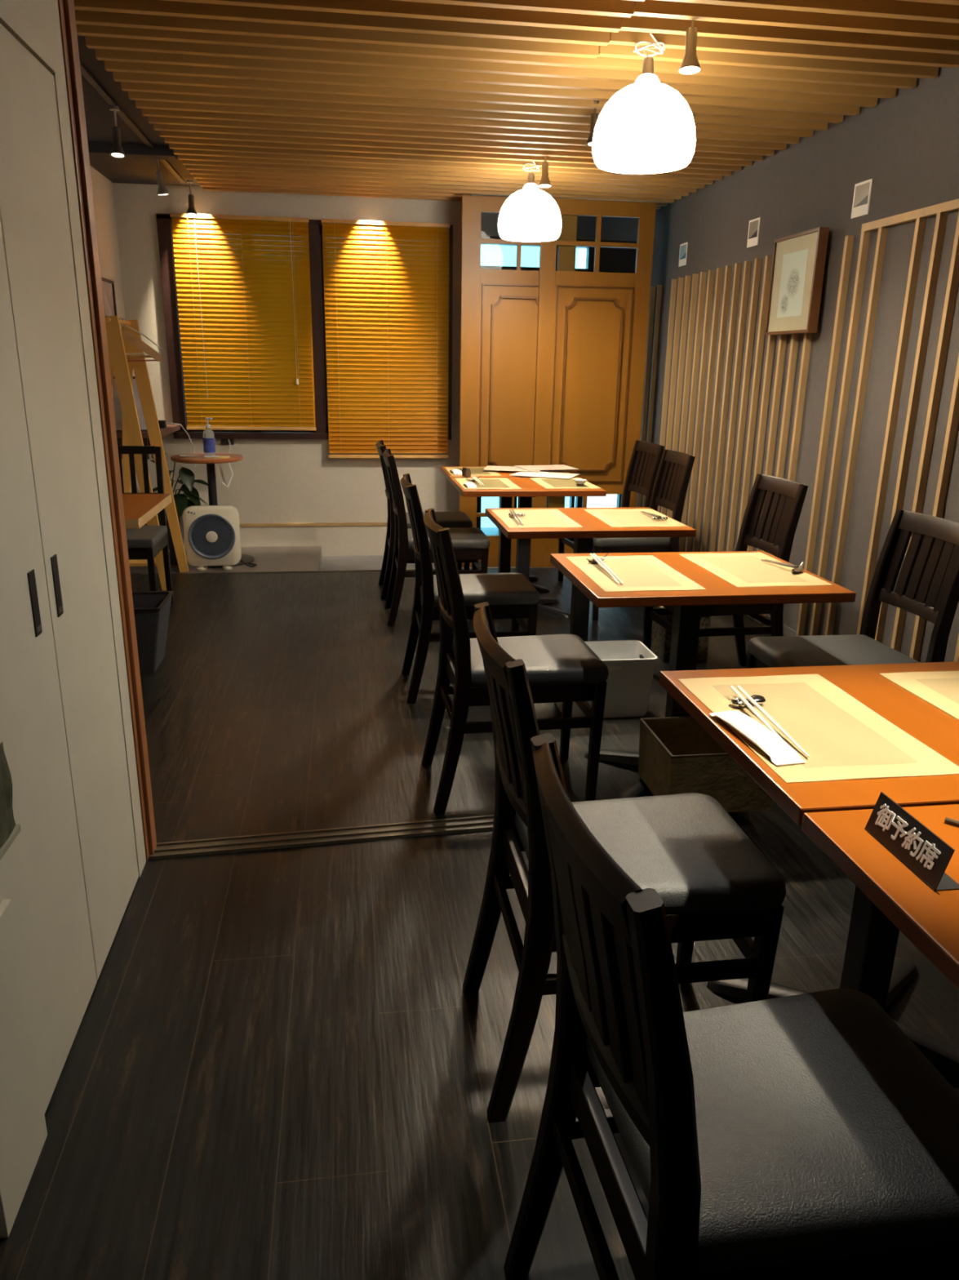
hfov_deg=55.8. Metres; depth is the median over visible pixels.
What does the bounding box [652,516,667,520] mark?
chopstick rest
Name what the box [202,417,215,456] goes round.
pump bottle
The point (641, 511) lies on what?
chopstick
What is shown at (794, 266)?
print
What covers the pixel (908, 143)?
wall
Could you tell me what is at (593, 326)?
door
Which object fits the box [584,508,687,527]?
placemat
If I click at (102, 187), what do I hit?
wall
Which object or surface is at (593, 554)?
chopstick
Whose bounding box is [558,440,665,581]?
dining chair
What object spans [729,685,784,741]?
chopstick
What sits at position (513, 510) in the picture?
chopstick
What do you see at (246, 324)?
blind
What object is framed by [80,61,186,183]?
track rail
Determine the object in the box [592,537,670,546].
seat cushion
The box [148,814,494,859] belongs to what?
door track
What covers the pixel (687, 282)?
batten
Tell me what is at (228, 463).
power cord
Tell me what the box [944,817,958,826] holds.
chopstick
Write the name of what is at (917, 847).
sign
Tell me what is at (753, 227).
photo
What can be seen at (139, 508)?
dining table
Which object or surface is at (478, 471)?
placemat
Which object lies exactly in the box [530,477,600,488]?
placemat
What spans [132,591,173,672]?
basket
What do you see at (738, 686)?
chopstick
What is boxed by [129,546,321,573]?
baseboard
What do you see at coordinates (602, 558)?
chopstick rest
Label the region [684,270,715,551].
batten
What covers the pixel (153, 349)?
hanger
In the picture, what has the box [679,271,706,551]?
batten
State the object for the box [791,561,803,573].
chopstick rest
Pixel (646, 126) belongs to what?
pendant lamp
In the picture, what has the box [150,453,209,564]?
potted plant
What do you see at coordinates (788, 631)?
baseboard
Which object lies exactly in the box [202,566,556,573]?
trim
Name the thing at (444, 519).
seat cushion
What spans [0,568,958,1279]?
floor
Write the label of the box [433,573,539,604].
seat cushion
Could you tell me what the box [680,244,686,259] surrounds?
photo
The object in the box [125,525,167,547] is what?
seat cushion
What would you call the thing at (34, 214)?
door
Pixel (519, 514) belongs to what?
chopstick rest
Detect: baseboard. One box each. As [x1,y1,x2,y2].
[129,546,321,573]
[143,522,386,556]
[746,614,796,635]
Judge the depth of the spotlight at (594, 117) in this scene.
3.91 m
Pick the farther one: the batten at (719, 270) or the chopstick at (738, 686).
the batten at (719, 270)
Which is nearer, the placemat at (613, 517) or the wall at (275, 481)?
the placemat at (613, 517)
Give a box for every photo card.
[678,242,688,266]
[746,217,760,248]
[851,178,872,218]
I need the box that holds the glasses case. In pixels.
[462,467,471,476]
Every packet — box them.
[449,468,462,474]
[462,481,477,488]
[710,710,805,765]
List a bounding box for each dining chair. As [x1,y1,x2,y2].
[117,445,173,604]
[375,440,472,599]
[382,448,490,626]
[400,473,539,703]
[421,508,608,814]
[462,601,786,1122]
[503,733,958,1279]
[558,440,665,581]
[592,448,695,620]
[643,473,808,665]
[746,508,958,668]
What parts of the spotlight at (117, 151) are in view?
stem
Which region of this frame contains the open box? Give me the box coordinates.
[638,715,773,812]
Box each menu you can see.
[483,465,540,471]
[509,471,580,479]
[514,464,578,470]
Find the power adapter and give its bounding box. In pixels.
[158,420,195,467]
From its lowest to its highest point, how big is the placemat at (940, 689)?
0.001 m
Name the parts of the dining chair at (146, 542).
crest rail, rail, leg, leg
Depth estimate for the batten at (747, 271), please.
5.23 m
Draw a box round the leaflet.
[204,455,229,458]
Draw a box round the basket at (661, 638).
[650,606,711,661]
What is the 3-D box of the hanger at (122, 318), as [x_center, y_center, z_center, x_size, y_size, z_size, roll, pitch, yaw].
[-2.105,-1.814,5.415,0.386,0.206,0.008,-4,18,-16]
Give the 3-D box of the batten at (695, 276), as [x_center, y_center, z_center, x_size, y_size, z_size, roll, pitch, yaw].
[1.360,-1.426,6.038,0.029,1.885,0.024,-2,17,-8]
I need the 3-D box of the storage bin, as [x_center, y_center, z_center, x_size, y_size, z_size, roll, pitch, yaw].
[0.493,0.162,3.687,0.390,0.252,0.254,-2,17,-8]
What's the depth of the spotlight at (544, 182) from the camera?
4.84 m
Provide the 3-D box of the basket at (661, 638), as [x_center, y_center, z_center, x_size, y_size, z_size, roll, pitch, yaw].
[0.974,-0.049,4.408,0.232,0.250,0.222,-2,17,-8]
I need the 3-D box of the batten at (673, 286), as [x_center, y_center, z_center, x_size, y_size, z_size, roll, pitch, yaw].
[1.304,-1.540,6.410,0.029,1.885,0.024,-2,17,-8]
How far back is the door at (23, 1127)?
1.50 m
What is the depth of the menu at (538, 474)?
5.33 m
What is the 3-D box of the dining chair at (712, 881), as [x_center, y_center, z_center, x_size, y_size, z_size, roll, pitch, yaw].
[0.265,0.406,1.777,0.557,0.902,0.398,-2,17,-8]
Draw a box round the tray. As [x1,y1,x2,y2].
[179,454,198,457]
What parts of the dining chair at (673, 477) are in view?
leg, leg, rail, crest rail, leg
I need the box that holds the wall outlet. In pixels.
[221,439,234,453]
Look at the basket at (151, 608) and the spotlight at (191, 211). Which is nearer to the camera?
the basket at (151, 608)
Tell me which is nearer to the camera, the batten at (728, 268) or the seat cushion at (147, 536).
the seat cushion at (147, 536)
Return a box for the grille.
[187,513,235,559]
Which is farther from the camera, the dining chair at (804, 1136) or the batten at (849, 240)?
the batten at (849, 240)
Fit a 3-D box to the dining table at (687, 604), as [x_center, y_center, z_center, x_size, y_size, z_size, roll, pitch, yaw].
[0.675,0.124,3.024,0.787,0.720,0.625,-2,17,-8]
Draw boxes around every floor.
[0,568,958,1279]
[320,527,515,570]
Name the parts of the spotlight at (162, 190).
stem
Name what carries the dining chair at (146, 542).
on the floor at (280, 1064)
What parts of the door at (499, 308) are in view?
panel moulding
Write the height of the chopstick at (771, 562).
0.020 m
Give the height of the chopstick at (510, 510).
0.021 m
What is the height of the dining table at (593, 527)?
0.720 m
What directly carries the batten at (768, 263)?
attached to the wall at (908, 143)
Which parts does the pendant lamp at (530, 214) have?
coiled cord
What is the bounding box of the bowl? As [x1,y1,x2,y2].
[574,479,586,485]
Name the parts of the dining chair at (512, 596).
crest rail, leg, rail, leg, leg, leg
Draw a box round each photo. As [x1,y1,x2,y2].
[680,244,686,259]
[748,219,759,239]
[853,182,870,207]
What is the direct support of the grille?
attached to the box fan
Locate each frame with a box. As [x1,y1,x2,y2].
[0,0,146,902]
[101,276,117,316]
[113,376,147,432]
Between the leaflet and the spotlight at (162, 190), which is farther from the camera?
the leaflet
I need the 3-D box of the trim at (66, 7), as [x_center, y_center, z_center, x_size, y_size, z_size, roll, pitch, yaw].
[-0.967,-0.577,2.212,0.122,2.480,0.084,-2,17,-8]
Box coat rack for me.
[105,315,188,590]
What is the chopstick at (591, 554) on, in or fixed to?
on the placemat at (637, 572)
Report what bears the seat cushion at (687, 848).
on the dining chair at (712, 881)
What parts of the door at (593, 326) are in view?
panel moulding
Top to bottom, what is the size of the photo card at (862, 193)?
0.138 m
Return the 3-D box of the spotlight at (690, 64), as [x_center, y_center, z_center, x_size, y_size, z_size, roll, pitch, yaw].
[0.681,-1.921,2.905,0.068,0.172,0.068,-2,17,-8]
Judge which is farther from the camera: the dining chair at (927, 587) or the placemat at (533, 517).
the placemat at (533, 517)
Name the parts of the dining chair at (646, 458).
leg, leg, rail, crest rail, leg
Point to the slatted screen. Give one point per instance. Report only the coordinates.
(941, 210)
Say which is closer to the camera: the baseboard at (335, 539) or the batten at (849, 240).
the batten at (849, 240)
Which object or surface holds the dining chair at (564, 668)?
on the floor at (280, 1064)
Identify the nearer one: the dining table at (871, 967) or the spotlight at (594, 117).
the dining table at (871, 967)
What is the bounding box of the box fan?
[182,505,257,570]
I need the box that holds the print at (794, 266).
[777,248,808,317]
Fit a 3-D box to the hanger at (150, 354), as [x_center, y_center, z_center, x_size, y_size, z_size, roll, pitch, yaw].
[-2.061,-1.711,5.148,0.423,0.246,0.064,-5,18,-18]
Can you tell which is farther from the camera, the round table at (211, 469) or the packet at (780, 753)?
the round table at (211, 469)
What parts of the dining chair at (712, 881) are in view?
leg, crest rail, rail, leg, leg, leg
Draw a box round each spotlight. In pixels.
[109,105,125,158]
[155,159,168,195]
[186,179,197,216]
[538,155,551,187]
[586,100,599,146]
[679,20,700,74]
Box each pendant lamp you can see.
[497,161,561,241]
[592,32,696,173]
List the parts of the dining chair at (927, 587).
leg, leg, rail, crest rail, leg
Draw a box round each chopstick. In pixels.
[509,509,519,524]
[511,509,523,524]
[590,553,619,583]
[592,553,623,584]
[640,511,658,517]
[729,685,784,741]
[736,684,809,757]
[761,559,795,568]
[764,559,799,568]
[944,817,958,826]
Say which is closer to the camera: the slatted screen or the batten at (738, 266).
the slatted screen
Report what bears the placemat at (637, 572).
on the dining table at (687, 604)
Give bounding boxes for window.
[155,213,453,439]
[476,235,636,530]
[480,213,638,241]
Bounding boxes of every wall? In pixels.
[89,165,140,493]
[112,182,462,524]
[635,66,958,662]
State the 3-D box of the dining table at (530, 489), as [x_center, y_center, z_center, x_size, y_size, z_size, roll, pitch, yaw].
[0.245,-0.513,5.086,0.760,0.720,0.577,-2,17,-8]
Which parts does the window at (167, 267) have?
pane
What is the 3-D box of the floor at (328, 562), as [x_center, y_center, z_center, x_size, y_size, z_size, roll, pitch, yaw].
[0.303,-0.688,7.303,3.100,0.080,2.070,-2,17,-8]
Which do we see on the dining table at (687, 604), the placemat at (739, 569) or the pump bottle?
the placemat at (739, 569)
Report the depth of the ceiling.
4.82 m
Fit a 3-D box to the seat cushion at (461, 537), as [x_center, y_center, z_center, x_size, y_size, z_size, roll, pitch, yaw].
[-0.187,-0.558,4.938,0.448,0.054,0.388,-2,17,-8]
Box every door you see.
[0,23,138,980]
[0,218,97,1114]
[0,898,47,1238]
[458,195,577,567]
[529,198,656,567]
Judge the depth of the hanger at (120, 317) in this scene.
5.40 m
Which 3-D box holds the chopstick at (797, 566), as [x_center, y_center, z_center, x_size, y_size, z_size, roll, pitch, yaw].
[0.995,-0.254,2.991,0.007,0.020,0.184,-4,18,-16]
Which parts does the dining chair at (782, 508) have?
leg, leg, rail, crest rail, leg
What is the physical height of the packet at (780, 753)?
0.020 m
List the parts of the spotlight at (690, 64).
stem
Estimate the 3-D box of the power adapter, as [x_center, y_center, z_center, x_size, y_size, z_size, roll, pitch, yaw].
[-2.111,-1.354,6.302,0.134,0.350,0.414,12,20,32]
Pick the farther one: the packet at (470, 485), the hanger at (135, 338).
the hanger at (135, 338)
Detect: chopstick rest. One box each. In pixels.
[508,512,525,516]
[586,552,608,561]
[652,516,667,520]
[730,694,765,707]
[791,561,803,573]
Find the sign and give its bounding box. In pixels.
[864,791,958,891]
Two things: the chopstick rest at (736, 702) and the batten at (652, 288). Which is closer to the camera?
the chopstick rest at (736, 702)
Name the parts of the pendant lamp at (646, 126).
coiled cord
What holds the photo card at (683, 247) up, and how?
attached to the wall at (908, 143)
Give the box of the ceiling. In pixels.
[76,34,202,186]
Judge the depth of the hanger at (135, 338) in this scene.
5.27 m
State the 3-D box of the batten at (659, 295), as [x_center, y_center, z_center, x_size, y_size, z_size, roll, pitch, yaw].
[1.262,-1.619,6.690,0.029,1.870,0.024,-2,17,-8]
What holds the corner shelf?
attached to the wall at (102, 187)
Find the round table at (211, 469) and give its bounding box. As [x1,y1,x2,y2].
[170,453,253,567]
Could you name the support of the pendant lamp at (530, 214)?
hanging from the ceiling slats
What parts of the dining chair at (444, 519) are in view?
crest rail, leg, rail, leg, leg, leg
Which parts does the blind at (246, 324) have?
pull cord, rail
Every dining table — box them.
[122,493,171,528]
[440,466,578,593]
[450,477,606,619]
[484,506,696,641]
[550,551,856,799]
[659,661,958,1075]
[801,804,958,990]
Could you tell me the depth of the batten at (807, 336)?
4.48 m
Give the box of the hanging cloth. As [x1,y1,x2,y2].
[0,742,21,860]
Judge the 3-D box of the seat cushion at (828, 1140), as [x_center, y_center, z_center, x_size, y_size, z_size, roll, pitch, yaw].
[0.400,0.604,1.165,0.448,0.054,0.388,-2,17,-10]
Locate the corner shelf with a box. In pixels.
[116,424,180,459]
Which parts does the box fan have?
power cord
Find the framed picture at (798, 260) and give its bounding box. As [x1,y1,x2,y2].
[764,226,829,335]
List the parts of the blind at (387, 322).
rail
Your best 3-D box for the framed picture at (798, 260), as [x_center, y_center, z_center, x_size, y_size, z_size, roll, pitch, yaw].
[1.542,-1.736,4.429,0.046,0.456,0.464,-2,17,-8]
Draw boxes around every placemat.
[444,466,502,475]
[454,478,521,488]
[492,509,582,528]
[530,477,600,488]
[566,555,706,591]
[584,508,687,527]
[678,674,958,782]
[679,552,831,586]
[880,671,958,719]
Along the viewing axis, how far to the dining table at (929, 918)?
1.19 m
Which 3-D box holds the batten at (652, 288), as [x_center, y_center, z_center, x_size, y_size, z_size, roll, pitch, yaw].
[1.242,-1.660,6.823,0.029,1.870,0.024,-2,17,-8]
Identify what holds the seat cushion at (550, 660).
on the dining chair at (564, 668)
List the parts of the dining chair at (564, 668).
crest rail, leg, rail, leg, leg, leg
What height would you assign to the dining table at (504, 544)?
0.720 m
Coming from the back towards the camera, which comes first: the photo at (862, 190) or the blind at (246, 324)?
the blind at (246, 324)
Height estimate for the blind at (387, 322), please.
1.612 m
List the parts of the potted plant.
planter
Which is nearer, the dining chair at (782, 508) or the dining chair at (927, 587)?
the dining chair at (927, 587)
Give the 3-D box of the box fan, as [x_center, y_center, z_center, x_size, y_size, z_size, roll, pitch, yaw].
[-1.732,-0.688,6.055,0.454,0.422,0.163,-3,17,-11]
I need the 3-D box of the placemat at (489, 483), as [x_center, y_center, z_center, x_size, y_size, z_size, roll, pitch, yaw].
[0.040,-0.858,4.962,0.303,0.001,0.465,-2,17,-8]
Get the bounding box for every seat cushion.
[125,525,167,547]
[405,511,472,528]
[407,527,490,548]
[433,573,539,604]
[452,634,608,686]
[515,792,786,913]
[586,987,958,1275]
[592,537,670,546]
[747,634,920,667]
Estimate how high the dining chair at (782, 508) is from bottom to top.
0.902 m
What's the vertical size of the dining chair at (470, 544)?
0.902 m
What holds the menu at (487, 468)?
on the menu at (538, 474)
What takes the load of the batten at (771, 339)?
attached to the wall at (908, 143)
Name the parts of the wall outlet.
plate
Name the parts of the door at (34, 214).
recessed handle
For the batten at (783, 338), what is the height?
1.885 m
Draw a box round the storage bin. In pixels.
[555,640,657,718]
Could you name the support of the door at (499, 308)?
in the wall
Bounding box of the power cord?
[222,462,233,487]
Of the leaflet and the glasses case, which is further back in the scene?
the leaflet
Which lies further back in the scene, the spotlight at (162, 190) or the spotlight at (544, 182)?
the spotlight at (162, 190)
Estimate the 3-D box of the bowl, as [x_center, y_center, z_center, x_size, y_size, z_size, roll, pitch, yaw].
[0.548,-0.857,4.930,0.068,0.030,0.068,-2,17,-8]
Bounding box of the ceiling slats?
[73,0,958,209]
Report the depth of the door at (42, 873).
1.68 m
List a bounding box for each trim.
[57,0,156,861]
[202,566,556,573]
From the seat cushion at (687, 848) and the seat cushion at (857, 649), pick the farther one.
the seat cushion at (857, 649)
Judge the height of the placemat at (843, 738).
0.001 m
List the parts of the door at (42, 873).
recessed handle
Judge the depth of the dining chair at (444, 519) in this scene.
5.33 m
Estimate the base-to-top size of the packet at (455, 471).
0.020 m
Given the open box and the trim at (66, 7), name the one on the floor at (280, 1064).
the open box
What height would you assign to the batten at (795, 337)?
1.885 m
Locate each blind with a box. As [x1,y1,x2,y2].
[169,213,315,430]
[321,218,449,457]
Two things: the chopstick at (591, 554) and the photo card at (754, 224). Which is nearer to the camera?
the chopstick at (591, 554)
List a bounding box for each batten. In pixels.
[636,286,656,506]
[642,284,662,506]
[657,279,676,511]
[661,277,684,515]
[666,275,691,518]
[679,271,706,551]
[679,273,698,453]
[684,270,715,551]
[693,267,723,551]
[700,265,732,551]
[708,262,742,551]
[717,260,751,551]
[726,257,761,551]
[737,255,773,542]
[746,335,775,551]
[756,334,787,551]
[762,333,799,616]
[787,333,812,481]
[795,235,854,635]
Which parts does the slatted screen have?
rail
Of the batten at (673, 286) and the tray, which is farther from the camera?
the batten at (673, 286)
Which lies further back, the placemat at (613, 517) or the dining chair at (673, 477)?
the dining chair at (673, 477)
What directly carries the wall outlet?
attached to the wall at (275, 481)
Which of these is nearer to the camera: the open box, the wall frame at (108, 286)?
the open box
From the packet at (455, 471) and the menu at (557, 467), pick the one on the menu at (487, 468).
the menu at (557, 467)
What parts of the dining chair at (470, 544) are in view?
crest rail, leg, rail, leg, leg, leg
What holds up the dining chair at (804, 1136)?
on the floor at (280, 1064)
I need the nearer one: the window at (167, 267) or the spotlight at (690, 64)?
the spotlight at (690, 64)
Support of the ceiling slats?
attached to the ceiling
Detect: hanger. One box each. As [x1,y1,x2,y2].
[118,317,162,361]
[120,317,158,361]
[120,318,162,354]
[120,328,159,361]
[120,329,158,362]
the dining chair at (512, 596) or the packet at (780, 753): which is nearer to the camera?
the packet at (780, 753)
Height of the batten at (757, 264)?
1.885 m

